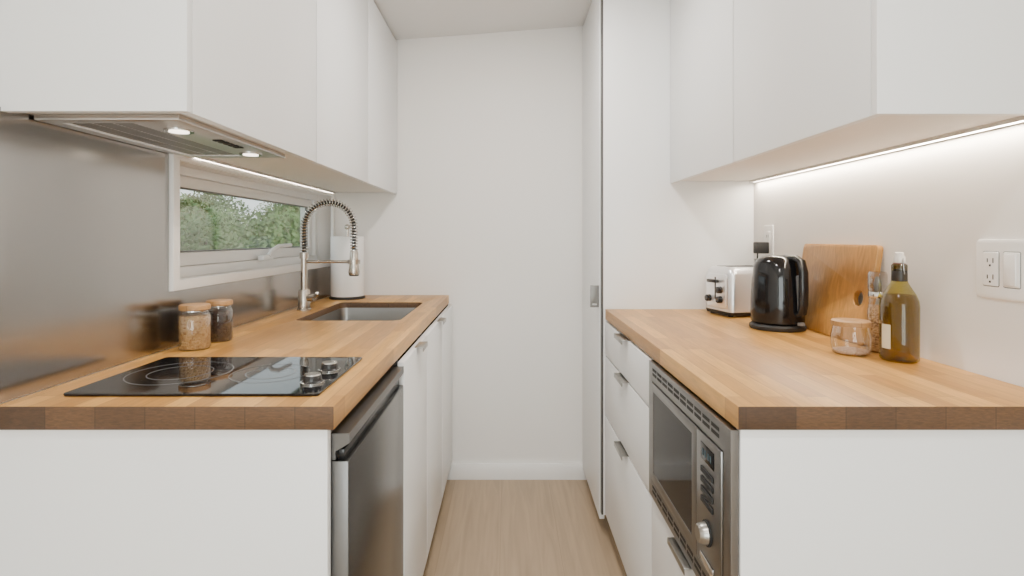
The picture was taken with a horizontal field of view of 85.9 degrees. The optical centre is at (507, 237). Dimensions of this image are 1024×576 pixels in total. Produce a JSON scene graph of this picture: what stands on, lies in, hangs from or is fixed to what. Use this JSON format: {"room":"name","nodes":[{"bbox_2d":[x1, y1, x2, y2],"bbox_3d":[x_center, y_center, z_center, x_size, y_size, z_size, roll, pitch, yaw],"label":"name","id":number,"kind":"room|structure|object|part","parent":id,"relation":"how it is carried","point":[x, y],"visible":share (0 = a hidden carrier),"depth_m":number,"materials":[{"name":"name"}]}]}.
{"room":"kitchen","nodes":[
{"label":"kitchen","id":0,"kind":"room"},
{"bbox_2d":[0,113,330,403],"bbox_3d":[-0.945,0.117,0.065,0.150,2.152,5.330,0,0,0],"label":"wall","id":1,"kind":"structure","parent":0,"point":[324,213],"depth_m":2.56,"materials":[{"name":"paint"}]},
{"bbox_2d":[0,0,315,161],"bbox_3d":[-0.709,-0.593,1.258,0.320,0.752,0.637,0,0,0],"label":"upper cabinet","id":2,"kind":"object","parent":1,"relation":"attached to","point":[245,69],"visible":0.94,"depth_m":0.94,"materials":[{"name":"white wood"}]},
{"bbox_3d":[-0.709,-0.587,0.948,0.320,0.740,0.016,0,0,0],"label":"panel","id":3,"kind":"part","parent":2,"relation":"part of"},
{"bbox_2d":[34,114,284,157],"bbox_3d":[-0.730,-0.218,1.238,0.264,0.016,0.475,0,0,0],"label":"extractor hood","id":4,"kind":"object","parent":2,"relation":"attached to","point":[176,134],"visible":1,"depth_m":1.14,"materials":[{"name":"metal"}]},
{"bbox_2d":[163,128,194,133],"bbox_3d":[-0.655,-0.213,1.095,0.054,0.003,0.054,0,0,45],"label":"lamp","id":5,"kind":"object","parent":4,"relation":"on","point":[168,130],"depth_m":1.08,"materials":[{"name":"beige"}]},
{"bbox_2d":[239,152,261,156],"bbox_3d":[-0.655,-0.212,1.400,0.054,0.004,0.054,0,0,0],"label":"lamp","id":6,"kind":"object","parent":4,"relation":"on","point":[253,154],"depth_m":1.38,"materials":[{"name":"beige"}]},
{"bbox_3d":[-0.721,-0.234,1.266,0.296,0.017,0.621,0,0,0],"label":"panel","id":7,"kind":"part","parent":2,"relation":"part of","materials":[{"name":"grey metal"}]},
{"bbox_3d":[-0.559,-0.593,1.267,0.020,0.752,0.616,0,0,0],"label":"door","id":8,"kind":"part","parent":2,"relation":"part of","materials":[{"name":"white wood"}]},
{"bbox_2d":[0,107,330,402],"bbox_3d":[-0.868,0.029,1.829,0.003,0.506,1.797,0,0,0],"label":"backsplash panel","id":9,"kind":"object","parent":1,"relation":"attached to","point":[84,217],"visible":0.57,"depth_m":1.13,"materials":[{"name":"metal"}]},
{"bbox_2d":[169,154,334,290],"bbox_3d":[-0.925,-0.043,2.064,0.140,0.357,1.315,0,0,0],"label":"window","id":10,"kind":"structure","parent":1,"relation":"in","point":[192,262],"depth_m":1.82,"materials":[{"name":"plastic"}]},
{"bbox_3d":[-0.968,-0.050,2.062,0.040,0.263,1.203,0,0,0],"label":"sash","id":11,"kind":"part","parent":10,"relation":"part of","materials":[{"name":"plastic"}]},
{"bbox_3d":[-0.965,-0.047,2.065,0.060,0.320,1.270,0,0,0],"label":"frame","id":12,"kind":"part","parent":10,"relation":"part of","materials":[{"name":"plastic"}]},
{"bbox_3d":[-0.922,0.075,2.095,0.024,0.020,0.090,0,0,0],"label":"crank handle","id":13,"kind":"part","parent":10,"relation":"part of","materials":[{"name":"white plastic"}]},
{"bbox_3d":[-0.907,0.049,2.192,0.021,0.053,0.197,0,0,4],"label":"lever","id":14,"kind":"part","parent":10,"relation":"part of","materials":[{"name":"white plastic"}]},
{"bbox_2d":[214,0,367,182],"bbox_3d":[-0.709,-0.593,1.871,0.320,0.752,0.586,0,0,0],"label":"upper cabinet","id":15,"kind":"object","parent":1,"relation":"attached to","point":[341,25],"visible":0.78,"depth_m":1.82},
{"bbox_2d":[197,158,334,192],"bbox_3d":[-0.859,-0.222,2.090,0.023,0.008,1.220,0,0,0],"label":"light","id":16,"kind":"object","parent":15,"relation":"attached to","point":[205,159],"visible":0.56,"depth_m":1.87,"materials":[{"name":"plastic"}]},
{"bbox_3d":[-0.721,-0.234,1.871,0.296,0.017,0.586,0,0,0],"label":"panel","id":17,"kind":"part","parent":15,"relation":"part of","materials":[{"name":"beige wood"}]},
{"bbox_3d":[-0.559,-0.593,1.871,0.020,0.752,0.582,0,0,0],"label":"door","id":18,"kind":"part","parent":15,"relation":"part of","materials":[{"name":"white wood"}]},
{"bbox_2d":[296,0,396,193],"bbox_3d":[-0.709,-0.593,2.446,0.320,0.752,0.562,0,0,0],"label":"upper cabinet","id":19,"kind":"object","parent":1,"relation":"attached to","point":[382,45],"visible":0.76,"depth_m":2.41,"materials":[{"name":"white wood"}]},
{"bbox_3d":[-0.721,-0.234,2.446,0.296,0.017,0.562,0,0,0],"label":"panel","id":20,"kind":"part","parent":19,"relation":"part of","materials":[{"name":"beige wood"}]},
{"bbox_3d":[-0.559,-0.593,2.446,0.020,0.752,0.558,0,0,0],"label":"door","id":21,"kind":"part","parent":19,"relation":"part of","materials":[{"name":"white wood"}]},
{"bbox_2d":[335,26,582,462],"bbox_3d":[0.055,0.042,2.805,2.150,2.302,0.150,0,0,0],"label":"wall","id":22,"kind":"structure","parent":0,"point":[485,212],"depth_m":2.73,"materials":[{"name":"paint"}]},
{"bbox_2d":[447,463,586,479],"bbox_3d":[0.040,1.154,2.721,0.720,0.078,0.018,0,0,0],"label":"baseboard","id":23,"kind":"structure","parent":22,"relation":"attached to","point":[458,471],"depth_m":2.71,"materials":[{"name":"paint"}]},
{"bbox_2d":[373,0,591,39],"bbox_3d":[0.055,-1.079,0.065,2.150,0.261,5.630,0,0,0],"label":"ceiling","id":24,"kind":"structure","parent":0,"point":[405,19],"depth_m":2.52,"materials":[{"name":"paint"}]},
{"bbox_2d":[423,480,626,575],"bbox_3d":[0.055,1.243,0.065,2.150,0.100,5.630,0,0,0],"label":"floor","id":25,"kind":"structure","parent":0,"point":[483,527],"depth_m":2.23,"materials":[{"name":"brown wood"}]},
{"bbox_2d":[0,430,330,575],"bbox_3d":[-0.587,0.758,0.941,0.562,0.869,0.018,0,0,0],"label":"end panel","id":26,"kind":"object","parent":25,"relation":"on","point":[73,502],"visible":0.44,"depth_m":0.93,"materials":[{"name":"white laminate"}]},
{"bbox_2d":[331,366,403,575],"bbox_3d":[-0.558,0.765,1.206,0.564,0.855,0.504,0,0,0],"label":"dishwasher","id":27,"kind":"object","parent":25,"relation":"on","point":[367,444],"visible":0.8,"depth_m":1.11,"materials":[{"name":"metal"}]},
{"bbox_3d":[-0.293,0.760,0.956,0.031,0.745,0.002,0,0,0],"label":"trim","id":28,"kind":"part","parent":27,"relation":"part of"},
{"bbox_2d":[391,334,427,575],"bbox_3d":[-0.552,0.709,1.665,0.596,0.768,0.407,0,0,0],"label":"base cabinet","id":29,"kind":"object","parent":25,"relation":"on","point":[413,380],"visible":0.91,"depth_m":1.64,"materials":[{"name":"laminate"}]},
{"bbox_3d":[-0.268,0.335,1.700,0.026,0.014,0.090,0,0,0],"label":"handle","id":30,"kind":"part","parent":29,"relation":"part of","materials":[{"name":"metal"}]},
{"bbox_2d":[421,305,451,557],"bbox_3d":[-0.552,0.709,2.295,0.596,0.768,0.850,0,0,0],"label":"base cabinet","id":31,"kind":"object","parent":25,"relation":"on","point":[438,332],"visible":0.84,"depth_m":2.15,"materials":[{"name":"laminate"}]},
{"bbox_2d":[0,295,448,429],"bbox_3d":[-0.579,0.303,1.827,0.572,0.040,1.805,0,0,0],"label":"countertop","id":32,"kind":"structure","parent":31,"relation":"on","point":[292,332],"depth_m":1.05,"materials":[{"name":"brown wood"}]},
{"bbox_2d":[178,303,210,350],"bbox_3d":[-0.800,0.226,1.405,0.074,0.113,0.074,0,0,0],"label":"storage jar","id":33,"kind":"object","parent":32,"relation":"on","point":[194,328],"visible":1,"depth_m":1.38,"materials":[{"name":"clear glass"}]},
{"bbox_3d":[-0.800,0.176,1.405,0.072,0.014,0.072,0,0,0],"label":"lid","id":34,"kind":"part","parent":33,"relation":"part of","materials":[{"name":"brown wood"}]},
{"bbox_2d":[63,357,361,395],"bbox_3d":[-0.568,0.271,1.133,0.459,0.022,0.305,0,0,0],"label":"cooktop","id":35,"kind":"object","parent":32,"relation":"in","point":[167,376],"visible":1,"depth_m":1.09,"materials":[{"name":"glass"}]},
{"bbox_3d":[-0.375,0.270,1.055,0.040,0.015,0.040,0,0,0],"label":"knob","id":36,"kind":"part","parent":35,"relation":"part of","materials":[{"name":"silver metal"}]},
{"bbox_3d":[-0.375,0.270,1.155,0.040,0.015,0.040,0,0,0],"label":"knob","id":37,"kind":"part","parent":35,"relation":"part of","materials":[{"name":"silver metal"}]},
{"bbox_2d":[205,299,232,342],"bbox_3d":[-0.795,0.227,1.515,0.068,0.111,0.068,0,0,0],"label":"storage jar","id":38,"kind":"object","parent":32,"relation":"on","point":[221,320],"visible":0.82,"depth_m":1.49,"materials":[{"name":"clear glass"}]},
{"bbox_3d":[-0.795,0.178,1.515,0.067,0.014,0.067,0,0,0],"label":"lid","id":39,"kind":"part","parent":38,"relation":"part of","materials":[{"name":"brown wood"}]},
{"bbox_2d":[297,198,359,310],"bbox_3d":[-0.701,0.064,2.127,0.246,0.438,0.099,0,0,0],"label":"kitchen faucet","id":40,"kind":"object","parent":32,"relation":"on","point":[304,296],"visible":1,"depth_m":2.14,"materials":[{"name":"silver metal"}]},
{"bbox_3d":[-0.764,0.232,2.142,0.029,0.030,0.029,0,0,15],"label":"lever","id":41,"kind":"part","parent":40,"relation":"part of","materials":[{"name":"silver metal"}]},
{"bbox_3d":[-0.705,0.093,2.150,0.161,0.012,0.012,0,0,0],"label":"support arm","id":42,"kind":"part","parent":40,"relation":"part of","materials":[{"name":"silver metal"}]},
{"bbox_2d":[329,224,364,299],"bbox_3d":[-0.755,0.109,2.585,0.164,0.348,0.164,0,0,0],"label":"paper towel holder","id":43,"kind":"object","parent":32,"relation":"on","point":[344,286],"visible":0.91,"depth_m":2.52,"materials":[{"name":"white paper"}]},
{"bbox_2d":[311,308,415,320],"bbox_3d":[-0.553,0.397,2.152,0.362,0.182,0.534,0,0,0],"label":"sink","id":44,"kind":"object","parent":32,"relation":"in","point":[341,314],"visible":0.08,"depth_m":2.42,"materials":[{"name":"metal"}]},
{"bbox_3d":[-0.284,0.712,2.083,0.019,0.762,0.418,0,0,0],"label":"door","id":45,"kind":"part","parent":31,"relation":"part of","materials":[{"name":"white laminate"}]},
{"bbox_3d":[-0.268,0.335,2.220,0.026,0.014,0.090,0,0,0],"label":"handle","id":46,"kind":"part","parent":31,"relation":"part of","materials":[{"name":"metal"}]},
{"bbox_3d":[-0.284,0.712,2.508,0.019,0.762,0.420,0,0,0],"label":"door","id":47,"kind":"part","parent":31,"relation":"part of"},
{"bbox_2d":[605,321,658,575],"bbox_3d":[0.662,0.709,1.832,0.596,0.768,0.704,0,0,0],"label":"base cabinet","id":48,"kind":"object","parent":25,"relation":"on","point":[628,498],"visible":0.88,"depth_m":1.77,"materials":[{"name":"laminate"}]},
{"bbox_3d":[0.378,0.471,1.830,0.026,0.014,0.130,0,0,0],"label":"handle","id":49,"kind":"part","parent":48,"relation":"part of","materials":[{"name":"metal"}]},
{"bbox_3d":[0.378,0.707,1.830,0.026,0.014,0.130,0,0,0],"label":"handle","id":50,"kind":"part","parent":48,"relation":"part of","materials":[{"name":"metal"}]},
{"bbox_3d":[0.378,0.335,1.830,0.026,0.014,0.130,0,0,0],"label":"handle","id":51,"kind":"part","parent":48,"relation":"part of","materials":[{"name":"metal"}]},
{"bbox_3d":[0.394,0.581,1.833,0.018,0.230,0.703,0,0,0],"label":"drawer","id":52,"kind":"part","parent":48,"relation":"part of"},
{"bbox_3d":[0.394,0.898,1.833,0.018,0.390,0.703,0,0,0],"label":"drawer","id":53,"kind":"part","parent":48,"relation":"part of","materials":[{"name":"white laminate"}]},
{"bbox_3d":[0.394,0.396,1.833,0.018,0.129,0.703,0,0,0],"label":"drawer","id":54,"kind":"part","parent":48,"relation":"part of","materials":[{"name":"white wood"}]},
{"bbox_2d":[605,309,1023,429],"bbox_3d":[0.683,0.303,1.556,0.592,0.040,1.264,0,0,0],"label":"countertop","id":55,"kind":"structure","parent":48,"relation":"on","point":[754,379],"depth_m":1.08,"materials":[{"name":"brown wood"}]},
{"bbox_2d":[704,265,752,316],"bbox_3d":[0.850,0.193,2.042,0.220,0.179,0.167,0,0,-12],"label":"toaster","id":56,"kind":"object","parent":55,"relation":"on","point":[728,287],"visible":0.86,"depth_m":1.96,"materials":[{"name":"metal"}]},
{"bbox_3d":[0.752,0.157,2.022,0.020,0.012,0.050,0,0,-12],"label":"lever","id":57,"kind":"part","parent":56,"relation":"part of","materials":[{"name":"black plastic"}]},
{"bbox_3d":[0.767,0.193,2.025,0.008,0.125,0.130,0,0,-12],"label":"panel","id":58,"kind":"part","parent":56,"relation":"part of","materials":[{"name":"metal"}]},
{"bbox_2d":[749,255,808,332],"bbox_3d":[0.842,0.167,1.720,0.162,0.231,0.162,0,0,19],"label":"electric kettle","id":59,"kind":"object","parent":55,"relation":"on","point":[779,299],"visible":1,"depth_m":1.65,"materials":[{"name":"black plastic"}]},
{"bbox_3d":[0.842,0.064,1.720,0.124,0.022,0.124,0,0,-24],"label":"lid","id":60,"kind":"part","parent":59,"relation":"part of","materials":[{"name":"black plastic"}]},
{"bbox_3d":[0.872,0.146,1.653,0.031,0.189,0.060,0,0,-24],"label":"handle","id":61,"kind":"part","parent":59,"relation":"part of","materials":[{"name":"black plastic"}]},
{"bbox_2d":[802,244,882,345],"bbox_3d":[0.951,0.151,1.610,0.055,0.265,0.360,0,0,0],"label":"cutting board","id":62,"kind":"object","parent":55,"relation":"on","point":[838,273],"visible":0.85,"depth_m":1.56,"materials":[{"name":"brown wood"}]},
{"bbox_2d":[830,318,871,356],"bbox_3d":[0.838,0.242,1.345,0.087,0.082,0.087,0,0,0],"label":"glass jar","id":63,"kind":"object","parent":55,"relation":"on","point":[841,322],"visible":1,"depth_m":1.32,"materials":[{"name":"clear glass"}]},
{"bbox_3d":[0.838,0.207,1.345,0.085,0.014,0.085,0,0,0],"label":"lid","id":64,"kind":"part","parent":63,"relation":"part of","materials":[{"name":"brown wood"}]},
{"bbox_2d":[866,271,887,352],"bbox_3d":[0.922,0.183,1.372,0.047,0.199,0.047,0,0,0],"label":"grinder","id":65,"kind":"object","parent":55,"relation":"on","point":[873,310],"visible":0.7,"depth_m":1.36,"materials":[{"name":"clear glass"}]},
{"bbox_2d":[880,252,918,361],"bbox_3d":[0.905,0.158,1.272,0.079,0.250,0.078,0,0,0],"label":"oil bottle","id":66,"kind":"object","parent":55,"relation":"on","point":[899,313],"visible":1,"depth_m":1.25,"materials":[{"name":"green glass"}]},
{"bbox_2d":[582,0,753,518],"bbox_3d":[0.656,0.075,2.458,0.645,2.236,0.536,0,0,0],"label":"tall cabinet","id":67,"kind":"object","parent":25,"relation":"on","point":[649,241],"visible":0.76,"depth_m":2.19,"materials":[{"name":"laminate"}]},
{"bbox_3d":[0.379,0.046,2.472,0.020,2.174,0.508,0,0,0],"label":"door","id":68,"kind":"part","parent":67,"relation":"part of","materials":[{"name":"white wood"}]},
{"bbox_3d":[0.351,0.237,2.233,0.034,0.088,0.006,0,0,0],"label":"handle","id":69,"kind":"part","parent":67,"relation":"part of","materials":[{"name":"metal"}]},
{"bbox_3d":[0.376,0.030,2.203,0.007,2.146,0.022,0,0,0],"label":"edge trim","id":70,"kind":"part","parent":67,"relation":"part of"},
{"bbox_2d":[652,364,695,575],"bbox_3d":[0.662,0.709,1.214,0.596,0.768,0.524,0,0,0],"label":"base cabinet","id":71,"kind":"object","parent":25,"relation":"on","point":[668,559],"visible":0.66,"depth_m":1.35,"materials":[{"name":"laminate"}]},
{"bbox_3d":[0.394,0.890,1.214,0.018,0.405,0.524,0,0,0],"label":"drawer","id":72,"kind":"part","parent":71,"relation":"part of","materials":[{"name":"white laminate"}]},
{"bbox_3d":[0.378,0.692,1.200,0.026,0.014,0.120,0,0,0],"label":"handle","id":73,"kind":"part","parent":71,"relation":"part of","materials":[{"name":"metal"}]},
{"bbox_2d":[649,360,738,575],"bbox_3d":[0.588,0.504,1.205,0.464,0.354,0.542,0,0,0],"label":"microwave oven","id":74,"kind":"object","parent":71,"relation":"in","point":[694,449],"visible":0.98,"depth_m":1.11,"materials":[{"name":"grey metal"}]},
{"bbox_3d":[0.387,0.504,1.268,0.024,0.254,0.344,0,0,0],"label":"door","id":75,"kind":"part","parent":74,"relation":"part of","materials":[{"name":"metal"}]},
{"bbox_3d":[0.387,0.504,1.032,0.023,0.254,0.124,0,0,0],"label":"control panel","id":76,"kind":"part","parent":74,"relation":"part of","materials":[{"name":"metal"}]},
{"bbox_2d":[736,428,1023,575],"bbox_3d":[0.686,0.758,0.941,0.584,0.869,0.018,0,0,0],"label":"end panel","id":77,"kind":"object","parent":25,"relation":"on","point":[812,502],"visible":0.93,"depth_m":0.93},
{"bbox_2d":[754,122,1023,386],"bbox_3d":[1.055,0.048,0.065,0.150,2.291,5.330,0,0,0],"label":"wall","id":78,"kind":"structure","parent":0,"point":[932,203],"depth_m":1.26,"materials":[{"name":"paint"}]},
{"bbox_2d":[670,0,838,182],"bbox_3d":[0.812,-0.639,1.883,0.334,0.845,0.611,0,0,0],"label":"upper cabinet","id":79,"kind":"object","parent":78,"relation":"attached to","point":[701,31],"visible":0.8,"depth_m":1.84,"materials":[{"name":"white wood"}]},
{"bbox_3d":[0.654,-0.639,1.883,0.018,0.845,0.607,0,0,0],"label":"door","id":80,"kind":"part","parent":79,"relation":"part of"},
{"bbox_3d":[0.823,-0.234,1.883,0.312,0.017,0.611,0,0,0],"label":"panel","id":81,"kind":"part","parent":79,"relation":"part of","materials":[{"name":"beige wood"}]},
{"bbox_2d":[749,116,1023,182],"bbox_3d":[0.964,-0.222,1.580,0.023,0.008,1.180,0,0,0],"label":"light","id":82,"kind":"object","parent":79,"relation":"attached to","point":[1017,120],"visible":1,"depth_m":1.31,"materials":[{"name":"plastic"}]},
{"bbox_2d":[764,225,773,255],"bbox_3d":[0.975,0.010,2.060,0.009,0.116,0.072,0,0,0],"label":"wall outlet","id":83,"kind":"object","parent":78,"relation":"attached to","point":[768,229],"visible":0.76,"depth_m":2.04,"materials":[{"name":"white plastic"}]},
{"bbox_2d":[753,242,768,258],"bbox_3d":[0.948,0.060,2.060,0.046,0.090,0.036,0,0,0],"label":"plug","id":84,"kind":"object","parent":83,"relation":"attached to","point":[758,247],"visible":0.85,"depth_m":2.04,"materials":[{"name":"black plastic"}]},
{"bbox_2d":[733,0,1023,161],"bbox_3d":[0.812,-0.639,1.268,0.334,0.845,0.615,0,0,0],"label":"upper cabinet","id":85,"kind":"object","parent":78,"relation":"attached to","point":[813,79],"visible":0.97,"depth_m":1.05,"materials":[{"name":"white wood"}]},
{"bbox_3d":[0.654,-0.639,1.277,0.018,0.845,0.594,0,0,0],"label":"door","id":86,"kind":"part","parent":85,"relation":"part of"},
{"bbox_3d":[0.823,-0.234,1.276,0.312,0.017,0.599,0,0,0],"label":"panel","id":87,"kind":"part","parent":85,"relation":"part of","materials":[{"name":"beige wood"}]},
{"bbox_3d":[0.812,-0.639,0.969,0.334,0.845,0.016,0,0,0],"label":"panel","id":88,"kind":"part","parent":85,"relation":"part of","materials":[{"name":"white wood"}]},
{"bbox_2d":[976,239,1023,301],"bbox_3d":[0.974,0.062,1.085,0.012,0.118,0.118,0,0,0],"label":"switch plate","id":89,"kind":"object","parent":78,"relation":"attached to","point":[999,263],"visible":1,"depth_m":1.09,"materials":[{"name":"white plastic"}]},
{"label":"outside","id":90,"kind":"structure","parent":0,"visible":0},
{"bbox_3d":[-30.600,3.243,30.000,58.800,0.100,80.000,0,0,0],"label":"ground","id":91,"kind":"structure","parent":90,"visible":0},
{"bbox_2d":[180,192,217,225],"bbox_3d":[-15.768,0.494,25.857,4.571,5.414,4.454,0,0,-12],"label":"tree","id":92,"kind":"object","parent":91,"relation":"on","point":[184,194],"visible":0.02,"depth_m":25.83,"materials":[{"name":"green plant"}]},
{"bbox_2d":[180,195,233,250],"bbox_3d":[-11.689,0.818,20.093,4.022,4.764,3.920,0,0,-43],"label":"tree","id":93,"kind":"object","parent":91,"relation":"on","point":[195,201],"visible":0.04,"depth_m":19.71,"materials":[{"name":"green plant"}]},
{"bbox_2d":[183,191,251,236],"bbox_3d":[-18.546,0.062,34.661,5.302,6.280,5.167,0,0,19],"label":"tree","id":94,"kind":"object","parent":91,"relation":"on","point":[214,198],"visible":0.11,"depth_m":34.28,"materials":[{"name":"green plant"}]},
{"bbox_2d":[180,202,255,250],"bbox_3d":[-8.491,1.099,15.570,3.457,4.201,3.547,0,0,16],"label":"tree","id":95,"kind":"object","parent":91,"relation":"on","point":[192,224],"visible":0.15,"depth_m":15.23,"materials":[{"name":"green plant"}]},
{"bbox_2d":[209,206,299,249],"bbox_3d":[-5.600,1.206,13.292,3.364,3.984,3.278,0,0,0],"label":"tree","id":96,"kind":"object","parent":91,"relation":"on","point":[293,236],"visible":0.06,"depth_m":12.86,"materials":[{"name":"green plant"}]},
{"bbox_2d":[241,202,285,227],"bbox_3d":[-11.848,0.386,29.992,4.633,5.630,4.754,0,0,3],"label":"tree","id":97,"kind":"object","parent":91,"relation":"on","point":[263,212],"visible":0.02,"depth_m":29.40,"materials":[{"name":"green plant"}]},
{"bbox_2d":[253,204,299,243],"bbox_3d":[-9.516,0.775,23.939,3.991,4.851,4.096,0,0,-28],"label":"tree","id":98,"kind":"object","parent":91,"relation":"on","point":[282,207],"visible":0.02,"depth_m":23.37,"materials":[{"name":"green plant"}]},
{"bbox_2d":[266,206,299,241],"bbox_3d":[-6.740,1.034,18.700,3.657,4.331,3.564,0,0,31],"label":"tree","id":99,"kind":"object","parent":91,"relation":"on","point":[297,209],"visible":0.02,"depth_m":18.10,"materials":[{"name":"green plant"}]}
]}

